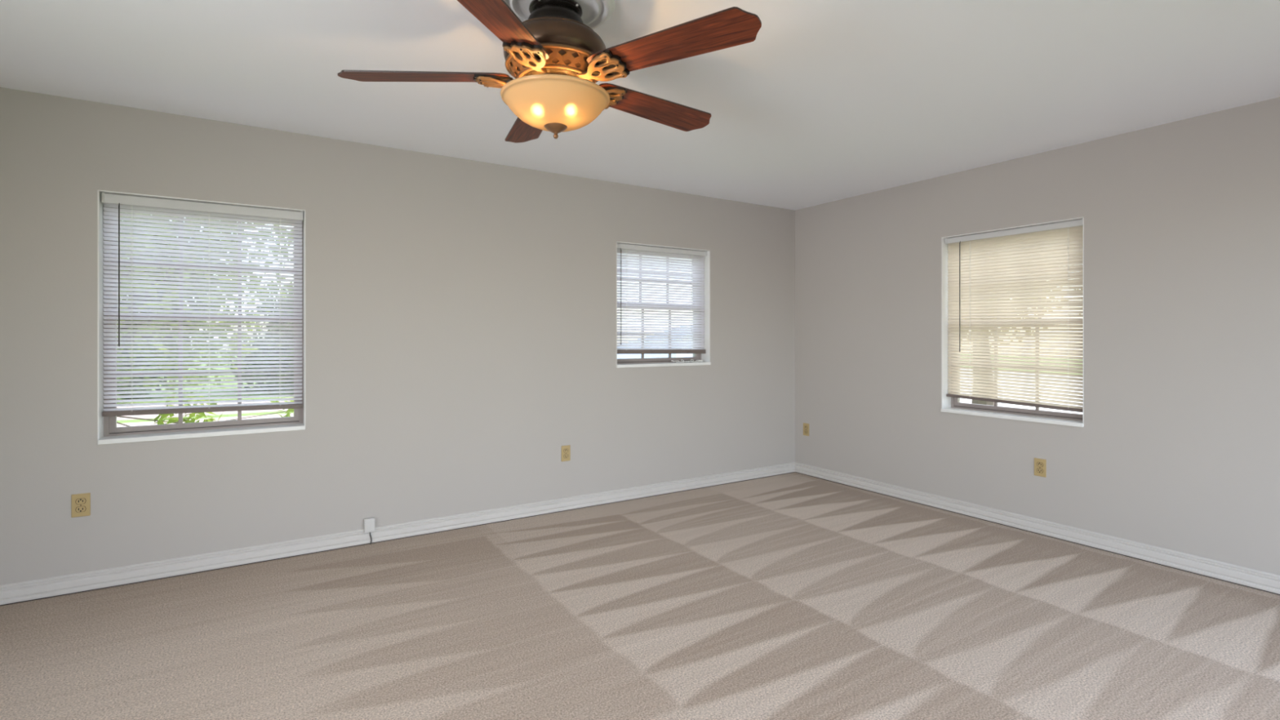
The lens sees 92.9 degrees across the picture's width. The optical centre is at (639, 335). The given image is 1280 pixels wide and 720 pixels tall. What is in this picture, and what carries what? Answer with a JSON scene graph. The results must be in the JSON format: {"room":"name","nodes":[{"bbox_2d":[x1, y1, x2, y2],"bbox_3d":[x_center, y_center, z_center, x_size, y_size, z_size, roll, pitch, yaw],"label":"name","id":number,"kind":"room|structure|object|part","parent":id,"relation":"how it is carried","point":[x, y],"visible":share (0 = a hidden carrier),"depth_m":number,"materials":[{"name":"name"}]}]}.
{"room":"empty bedroom","nodes":[
{"label":"empty bedroom","id":0,"kind":"room"},
{"bbox_2d":[0,87,795,585],"bbox_3d":[-1.450,0.048,3.989,7.174,2.440,0.240,0,0,-32],"label":"wall","id":1,"kind":"structure","parent":0,"point":[460,313],"depth_m":3.76,"materials":[{"name":"grey paint"}]},
{"bbox_2d":[71,493,90,517],"bbox_3d":[-2.769,0.838,3.011,0.071,0.114,0.009,0,0,-32],"label":"wall outlet","id":2,"kind":"object","parent":1,"relation":"attached to","point":[80,503],"visible":1,"depth_m":3.01,"materials":[{"name":"beige plastic"}]},
{"bbox_2d":[75,506,85,512],"bbox_3d":[-2.768,0.858,3.010,0.040,0.029,0.001,0,0,-32],"label":"receptacle","id":3,"kind":"object","parent":2,"relation":"attached to","point":[77,508],"depth_m":3.01,"materials":[{"name":"beige plastic"}]},
{"bbox_2d":[75,497,86,504],"bbox_3d":[-2.768,0.819,3.010,0.040,0.029,0.001,0,0,-32],"label":"receptacle","id":4,"kind":"object","parent":2,"relation":"attached to","point":[77,500],"depth_m":3.01,"materials":[{"name":"beige plastic"}]},
{"bbox_2d":[97,190,305,444],"bbox_3d":[-2.378,-0.094,3.364,0.914,1.276,0.199,0,0,-32],"label":"window","id":5,"kind":"structure","parent":1,"relation":"in","point":[108,433],"depth_m":3.30,"materials":[{"name":"wood"}]},
{"bbox_3d":[-2.362,0.532,3.338,0.912,0.024,0.139,0,0,-32],"label":"sill","id":6,"kind":"part","parent":5,"relation":"part of","materials":[{"name":"stone"}]},
{"bbox_2d":[101,192,303,416],"bbox_3d":[-2.357,-0.151,3.331,0.896,1.151,0.066,0,0,-32],"label":"window blind","id":7,"kind":"object","parent":5,"relation":"attached to","point":[107,199],"visible":1,"depth_m":3.31,"materials":[{"name":"white plastic"}]},
{"bbox_3d":[-2.362,0.404,3.339,0.894,0.040,0.029,0,0,-32],"label":"rail","id":8,"kind":"part","parent":7,"relation":"part of","materials":[{"name":"white plastic"}]},
{"bbox_3d":[-2.403,0.195,3.403,0.862,0.622,0.028,0,0,-32],"label":"sash","id":9,"kind":"part","parent":5,"relation":"part of","materials":[{"name":"beige metal"}]},
{"bbox_3d":[-2.420,-0.395,3.430,0.862,0.622,0.028,0,0,-32],"label":"sash","id":10,"kind":"part","parent":5,"relation":"part of","materials":[{"name":"beige metal"}]},
{"bbox_2d":[364,516,374,544],"bbox_3d":[-1.648,1.189,3.705,0.060,0.158,0.028,0,0,-32],"label":"phone jack","id":11,"kind":"object","parent":1,"relation":"attached to","point":[369,522],"visible":1,"depth_m":3.69,"materials":[{"name":"grey plastic"}]},
{"bbox_2d":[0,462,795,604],"bbox_3d":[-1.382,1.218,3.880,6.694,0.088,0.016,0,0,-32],"label":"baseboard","id":12,"kind":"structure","parent":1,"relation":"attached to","point":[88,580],"depth_m":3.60,"materials":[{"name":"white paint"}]},
{"bbox_2d":[561,444,570,461],"bbox_3d":[-0.538,0.852,4.415,0.071,0.114,0.009,0,0,-32],"label":"wall outlet","id":13,"kind":"object","parent":1,"relation":"attached to","point":[566,450],"visible":1,"depth_m":4.41,"materials":[{"name":"beige plastic"}]},
{"bbox_2d":[616,241,711,368],"bbox_3d":[0.160,-0.239,4.961,0.910,0.966,0.199,0,0,-32],"label":"window","id":14,"kind":"structure","parent":1,"relation":"in","point":[651,362],"depth_m":5.08,"materials":[{"name":"wood"}]},
{"bbox_3d":[0.135,-0.028,5.000,0.858,0.467,0.028,0,0,-32],"label":"sash","id":15,"kind":"part","parent":14,"relation":"part of","materials":[{"name":"beige metal"}]},
{"bbox_2d":[617,243,706,362],"bbox_3d":[0.180,-0.246,4.928,0.892,0.941,0.066,0,0,-32],"label":"window blind","id":16,"kind":"object","parent":14,"relation":"attached to","point":[628,250],"visible":0.91,"depth_m":4.93,"materials":[{"name":"white plastic"}]},
{"bbox_3d":[-0.112,-0.278,4.757,0.005,0.796,0.031,0,0,-32],"label":"ladder cord","id":17,"kind":"part","parent":16,"relation":"part of","materials":[{"name":"white fabric"}]},
{"bbox_3d":[0.175,0.127,4.936,0.890,0.044,0.029,0,0,-32],"label":"rail","id":18,"kind":"part","parent":16,"relation":"part of","materials":[{"name":"white plastic"}]},
{"bbox_3d":[0.400,0.210,5.065,0.317,0.029,0.053,0,0,-32],"label":"pull cord","id":19,"kind":"part","parent":16,"relation":"part of","materials":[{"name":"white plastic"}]},
{"bbox_3d":[0.424,-0.275,5.094,0.005,0.803,0.031,0,0,-32],"label":"ladder cord","id":20,"kind":"part","parent":16,"relation":"part of","materials":[{"name":"white fabric"}]},
{"bbox_3d":[0.176,0.232,4.935,0.908,0.024,0.139,0,0,-32],"label":"sill","id":21,"kind":"part","parent":14,"relation":"part of","materials":[{"name":"stone"}]},
{"bbox_2d":[0,472,1279,719],"bbox_3d":[-0.195,1.268,1.985,6.724,0.001,4.508,0,0,-32],"label":"floor","id":22,"kind":"structure","parent":0,"point":[793,596],"depth_m":2.64,"materials":[{"name":"carpet"}]},
{"bbox_2d":[0,0,1279,210],"bbox_3d":[-0.194,-1.247,1.992,7.174,0.150,4.958,0,0,-32],"label":"ceiling","id":23,"kind":"structure","parent":0,"point":[830,100],"depth_m":2.77,"materials":[{"name":"white paint"}]},
{"bbox_2d":[503,0,614,29],"bbox_3d":[-0.296,-1.161,2.141,0.416,0.021,0.416,0,0,-32],"label":"ceiling medallion","id":24,"kind":"object","parent":23,"relation":"attached to","point":[595,13],"visible":0.48,"depth_m":2.17,"materials":[{"name":"white paint"}]},
{"bbox_2d":[337,0,761,142],"bbox_3d":[-0.273,-0.927,2.191,1.402,0.453,1.421,0,0,-32],"label":"ceiling fan","id":25,"kind":"object","parent":24,"relation":"hanging from","point":[556,60],"visible":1,"depth_m":2.01,"materials":[{"name":"brown wood"}]},
{"bbox_3d":[-0.753,-0.908,2.130,0.592,0.006,0.155,0,11,-1],"label":"blade","id":26,"kind":"part","parent":25,"relation":"part of","materials":[{"name":"brown wood"}]},
{"bbox_3d":[-0.417,-0.908,1.701,0.155,0.006,0.593,12,3,15],"label":"blade","id":27,"kind":"part","parent":25,"relation":"part of","materials":[{"name":"brown wood"}]},
{"bbox_3d":[-0.458,-0.908,2.568,0.155,0.006,0.592,-12,4,-20],"label":"blade","id":28,"kind":"part","parent":25,"relation":"part of","materials":[{"name":"brown wood"}]},
{"bbox_3d":[-0.296,-0.786,2.141,0.378,0.103,0.378,0,0,-32],"label":"lamp shade","id":29,"kind":"part","parent":25,"relation":"part of","materials":[{"name":"orange glass"}]},
{"bbox_3d":[0.056,-0.908,2.432,0.592,0.006,0.155,0,-11,-39],"label":"blade","id":30,"kind":"part","parent":25,"relation":"part of","materials":[{"name":"brown wood"}]},
{"bbox_3d":[0.092,-0.908,1.903,0.592,0.006,0.155,0,-11,32],"label":"blade","id":31,"kind":"part","parent":25,"relation":"part of","materials":[{"name":"brown wood"}]},
{"bbox_2d":[795,97,1279,575],"bbox_3d":[2.741,0.048,3.838,0.240,2.440,4.478,0,0,-32],"label":"wall","id":32,"kind":"structure","parent":0,"point":[1176,447],"depth_m":3.58,"materials":[{"name":"grey paint"}]},
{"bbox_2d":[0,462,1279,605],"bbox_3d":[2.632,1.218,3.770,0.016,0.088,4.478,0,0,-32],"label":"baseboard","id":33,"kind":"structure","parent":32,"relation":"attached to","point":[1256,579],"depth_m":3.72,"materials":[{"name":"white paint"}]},
{"bbox_2d":[803,422,808,435],"bbox_3d":[1.516,0.854,5.551,0.009,0.114,0.071,0,0,-32],"label":"wall outlet","id":34,"kind":"object","parent":32,"relation":"attached to","point":[806,426],"visible":1,"depth_m":5.55,"materials":[{"name":"beige plastic"}]},
{"bbox_2d":[941,217,1083,426],"bbox_3d":[2.524,-0.084,4.118,0.199,1.276,0.905,0,0,-32],"label":"window","id":35,"kind":"structure","parent":32,"relation":"in","point":[948,404],"depth_m":4.33,"materials":[{"name":"wood"}]},
{"bbox_3d":[2.498,0.542,4.102,0.139,0.024,0.903,0,0,-32],"label":"sill","id":36,"kind":"part","parent":35,"relation":"part of","materials":[{"name":"stone"}]},
{"bbox_2d":[945,218,1082,412],"bbox_3d":[2.491,-0.123,4.098,0.066,1.188,0.887,0,0,-32],"label":"window blind","id":37,"kind":"object","parent":35,"relation":"attached to","point":[977,263],"visible":0.96,"depth_m":4.06,"materials":[{"name":"white plastic"}]},
{"bbox_3d":[2.499,0.448,4.103,0.029,0.045,0.885,0,0,-32],"label":"rail","id":38,"kind":"part","parent":37,"relation":"part of","materials":[{"name":"white plastic"}]},
{"bbox_3d":[2.688,-0.110,3.805,0.031,1.132,0.005,0,0,-32],"label":"ladder cord","id":39,"kind":"part","parent":37,"relation":"part of","materials":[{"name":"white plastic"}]},
{"bbox_3d":[2.575,-0.094,4.151,0.077,1.248,0.897,0,0,-32],"label":"frame","id":40,"kind":"part","parent":35,"relation":"part of","materials":[{"name":"beige metal"}]},
{"bbox_3d":[2.563,0.205,4.143,0.028,0.622,0.853,0,0,-32],"label":"sash","id":41,"kind":"part","parent":35,"relation":"part of","materials":[{"name":"beige metal"}]},
{"bbox_2d":[1034,457,1046,477],"bbox_3d":[2.560,0.842,3.891,0.009,0.114,0.071,0,0,-32],"label":"wall outlet","id":42,"kind":"object","parent":32,"relation":"attached to","point":[1040,464],"visible":1,"depth_m":3.89,"materials":[{"name":"beige plastic"}]},
{"bbox_2d":[1036,462,1043,466],"bbox_3d":[2.559,0.823,3.891,0.001,0.029,0.040,0,0,-32],"label":"receptacle","id":43,"kind":"object","parent":42,"relation":"attached to","point":[1038,464],"depth_m":3.89,"materials":[{"name":"beige plastic"}]},
{"bbox_2d":[1036,467,1043,473],"bbox_3d":[2.559,0.862,3.891,0.001,0.029,0.040,0,0,-32],"label":"receptacle","id":44,"kind":"object","parent":42,"relation":"attached to","point":[1039,470],"depth_m":3.89,"materials":[{"name":"beige plastic"}]},
{"label":"outside","id":45,"kind":"structure","parent":0,"visible":0},
{"bbox_2d":[116,352,1082,422],"bbox_3d":[-18.165,4.268,47.645,260.000,0.200,340.000,0,0,-32],"label":"ground","id":46,"kind":"structure","parent":45,"point":[260,413],"depth_m":43.18,"materials":[{"name":"green plant"}]},
{"bbox_2d":[116,307,205,404],"bbox_3d":[-34.965,1.610,40.031,9.763,8.455,9.876,0,0,37],"label":"tree","id":47,"kind":"object","parent":46,"relation":"on","point":[147,308],"visible":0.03,"depth_m":39.50,"materials":[{"name":"green plant"}]},
{"bbox_2d":[116,212,293,426],"bbox_3d":[-7.360,0.203,8.511,5.060,8.058,5.122,0,0,38],"label":"tree","id":48,"kind":"object","parent":46,"relation":"on","point":[171,420],"visible":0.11,"depth_m":8.86,"materials":[{"name":"green plant"}]},
{"bbox_2d":[223,277,293,394],"bbox_3d":[-26.503,0.117,46.409,9.246,9.019,8.254,0,0,21],"label":"tree","id":49,"kind":"object","parent":46,"relation":"on","point":[276,277],"visible":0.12,"depth_m":43.82,"materials":[{"name":"green plant"}]},
{"bbox_2d":[617,324,693,358],"bbox_3d":[2.030,1.793,29.633,12.000,4.750,9.200,0,0,-44],"label":"house","id":50,"kind":"structure","parent":46,"relation":"on","point":[646,355],"depth_m":26.73,"materials":[{"name":"paint"}]},
{"bbox_2d":[962,251,1066,405],"bbox_3d":[12.514,-0.637,22.540,7.519,9.745,6.511,0,0,-32],"label":"tree","id":51,"kind":"object","parent":46,"relation":"on","point":[975,402],"visible":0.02,"depth_m":22.04,"materials":[{"name":"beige plant"}]},
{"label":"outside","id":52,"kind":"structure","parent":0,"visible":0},
{"bbox_2d":[960,368,1082,413],"bbox_3d":[27.202,4.153,47.836,53.000,0.030,68.000,0,0,-32],"label":"parking lot","id":53,"kind":"structure","parent":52,"point":[962,400],"depth_m":40.34,"materials":[{"name":"grey asphalt"}]},
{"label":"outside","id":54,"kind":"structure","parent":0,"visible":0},
{"bbox_2d":[116,397,293,426],"bbox_3d":[-47.902,4.153,14.164,94.000,0.030,19.000,0,0,-32],"label":"street","id":55,"kind":"structure","parent":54,"point":[143,416],"depth_m":31.48,"materials":[{"name":"grey asphalt"}]}
]}

